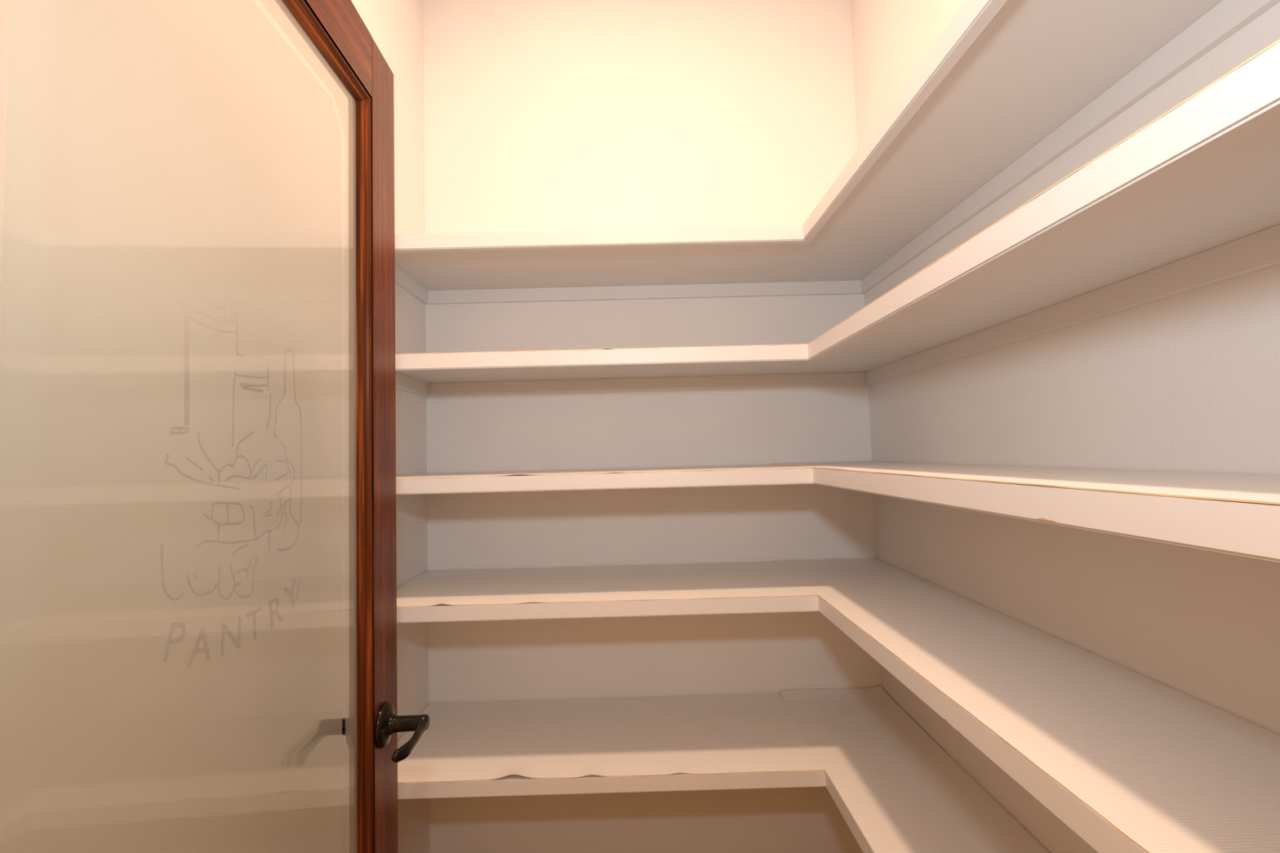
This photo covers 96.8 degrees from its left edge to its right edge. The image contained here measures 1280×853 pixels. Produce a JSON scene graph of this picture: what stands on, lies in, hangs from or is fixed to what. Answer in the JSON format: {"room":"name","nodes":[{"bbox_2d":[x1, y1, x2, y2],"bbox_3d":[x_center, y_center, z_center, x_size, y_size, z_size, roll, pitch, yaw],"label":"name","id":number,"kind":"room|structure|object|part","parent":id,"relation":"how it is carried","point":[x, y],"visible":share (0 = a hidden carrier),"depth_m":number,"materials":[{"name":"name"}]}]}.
{"room":"food storage area","nodes":[
{"label":"food storage area","id":0,"kind":"room"},
{"bbox_2d":[0,0,430,852],"bbox_3d":[-0.681,-0.191,0.867,0.110,3.220,1.620,-1,-3,0],"label":"wall","id":1,"kind":"structure","parent":0,"point":[396,27],"depth_m":1.49,"materials":[{"name":"paint"}]},
{"bbox_2d":[422,0,881,852],"bbox_3d":[0.021,-0.168,1.735,1.524,3.220,0.110,-1,-3,0],"label":"wall","id":2,"kind":"structure","parent":0,"point":[540,115],"depth_m":1.68,"materials":[{"name":"paint"}]},
{"bbox_2d":[397,694,1049,852],"bbox_3d":[0.051,0.768,0.884,1.304,0.053,1.500,-1,-3,0],"label":"corner shelf","id":3,"kind":"object","parent":2,"relation":"attached to","point":[513,784],"visible":0.11,"depth_m":1.23,"materials":[{"name":"paint"}]},
{"bbox_2d":[397,693,825,783],"bbox_3d":[-0.100,0.766,1.432,1.004,0.012,0.396,-1,-3,0],"label":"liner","id":4,"kind":"object","parent":3,"relation":"on","point":[702,735],"visible":0.98,"depth_m":1.40,"materials":[{"name":"white"}]},
{"bbox_2d":[779,685,1048,852],"bbox_3d":[0.551,0.722,0.889,0.294,0.015,1.494,-1,-3,0],"label":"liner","id":5,"kind":"object","parent":3,"relation":"on","point":[903,792],"visible":1,"depth_m":1.19,"materials":[{"name":"white"}]},
{"bbox_2d":[396,595,1146,852],"bbox_3d":[0.041,0.393,0.902,1.304,0.053,1.500,-1,-3,0],"label":"corner shelf","id":6,"kind":"object","parent":2,"relation":"attached to","point":[1095,831],"visible":0.31,"depth_m":1.00,"materials":[{"name":"paint"}]},
{"bbox_2d":[396,561,817,607],"bbox_3d":[-0.109,0.393,1.450,1.004,0.006,0.396,-1,-3,0],"label":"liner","id":7,"kind":"object","parent":6,"relation":"on","point":[748,579],"visible":0.96,"depth_m":1.41,"materials":[{"name":"white"}]},
{"bbox_2d":[774,557,1279,852],"bbox_3d":[0.542,0.351,0.907,0.294,0.004,1.494,-1,-3,0],"label":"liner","id":8,"kind":"object","parent":6,"relation":"on","point":[1171,771],"visible":1,"depth_m":0.66,"materials":[{"name":"white"}]},
{"bbox_2d":[394,0,1279,304],"bbox_3d":[0.019,-0.441,0.942,1.304,0.053,1.500,-1,-3,0],"label":"corner shelf","id":9,"kind":"object","parent":2,"relation":"attached to","point":[1007,88],"visible":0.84,"depth_m":1.03,"materials":[{"name":"paint"}]},
{"bbox_2d":[395,41,1279,396],"bbox_3d":[0.027,-0.167,0.929,1.304,0.053,1.500,-1,-3,0],"label":"corner shelf","id":10,"kind":"object","parent":2,"relation":"attached to","point":[1189,201],"visible":0.88,"depth_m":0.72,"materials":[{"name":"paint"}]},
{"bbox_2d":[397,343,807,354],"bbox_3d":[-0.124,-0.165,1.477,1.004,0.004,0.396,-1,-3,0],"label":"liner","id":11,"kind":"object","parent":10,"relation":"on","point":[789,344],"visible":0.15,"depth_m":1.28,"materials":[{"name":"white"}]},
{"bbox_2d":[807,39,1279,344],"bbox_3d":[0.527,-0.208,0.934,0.294,0.004,1.494,-1,-3,0],"label":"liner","id":12,"kind":"object","parent":10,"relation":"on","point":[1278,40],"visible":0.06,"depth_m":0.47,"materials":[{"name":"white"}]},
{"bbox_2d":[395,467,1279,562],"bbox_3d":[0.034,0.112,0.916,1.304,0.053,1.500,-1,-3,0],"label":"corner shelf","id":13,"kind":"object","parent":2,"relation":"attached to","point":[1245,529],"visible":0.57,"depth_m":0.58,"materials":[{"name":"paint"}]},
{"bbox_2d":[395,464,813,479],"bbox_3d":[-0.117,0.113,1.464,1.004,0.004,0.396,-1,-3,0],"label":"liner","id":14,"kind":"object","parent":13,"relation":"on","point":[746,467],"visible":0.94,"depth_m":1.40,"materials":[{"name":"white"}]},
{"bbox_2d":[771,460,1279,505],"bbox_3d":[0.534,0.070,0.921,0.294,0.004,1.494,-1,-3,0],"label":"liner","id":15,"kind":"object","parent":13,"relation":"on","point":[1241,487],"visible":0.97,"depth_m":0.62,"materials":[{"name":"white"}]},
{"bbox_2d":[850,0,1279,852],"bbox_3d":[0.733,-0.227,0.876,0.110,3.220,1.620,-1,-3,0],"label":"wall","id":16,"kind":"structure","parent":0,"point":[1188,381],"depth_m":0.86,"materials":[{"name":"paint"}]},
{"bbox_3d":[0.030,-0.245,0.122,1.304,3.220,0.120,-1,-3,0],"label":"wall","id":17,"kind":"structure","parent":0,"visible":0},
{"bbox_2d":[0,0,429,852],"bbox_3d":[-0.398,0.375,0.567,0.165,2.022,0.760,-1,-3,-3],"label":"door","id":18,"kind":"structure","parent":17,"relation":"in","point":[158,153],"depth_m":0.52,"materials":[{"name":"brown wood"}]},
{"bbox_3d":[-0.420,-0.526,0.611,0.020,0.016,0.577,-1,-3,-3],"label":"moulding","id":19,"kind":"part","parent":18,"relation":"part of","materials":[{"name":"brown wood"}]},
{"bbox_3d":[-0.429,-0.584,0.613,0.035,0.101,0.577,-1,-3,-3],"label":"rail","id":20,"kind":"part","parent":18,"relation":"part of","materials":[{"name":"brown wood"}]},
{"bbox_3d":[-0.411,0.328,0.850,0.020,1.699,0.016,-1,-3,-3],"label":"moulding","id":21,"kind":"part","parent":18,"relation":"part of","materials":[{"name":"brown wood"}]},
{"bbox_3d":[-0.393,0.463,0.884,0.014,0.065,0.065,-1,-3,-3],"label":"lever handle","id":22,"kind":"part","parent":18,"relation":"part of","materials":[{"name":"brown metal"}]},
{"bbox_3d":[-0.337,0.461,0.840,0.020,0.022,0.115,-1,-3,-4],"label":"lever","id":23,"kind":"part","parent":18,"relation":"part of","materials":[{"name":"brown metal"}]}
]}

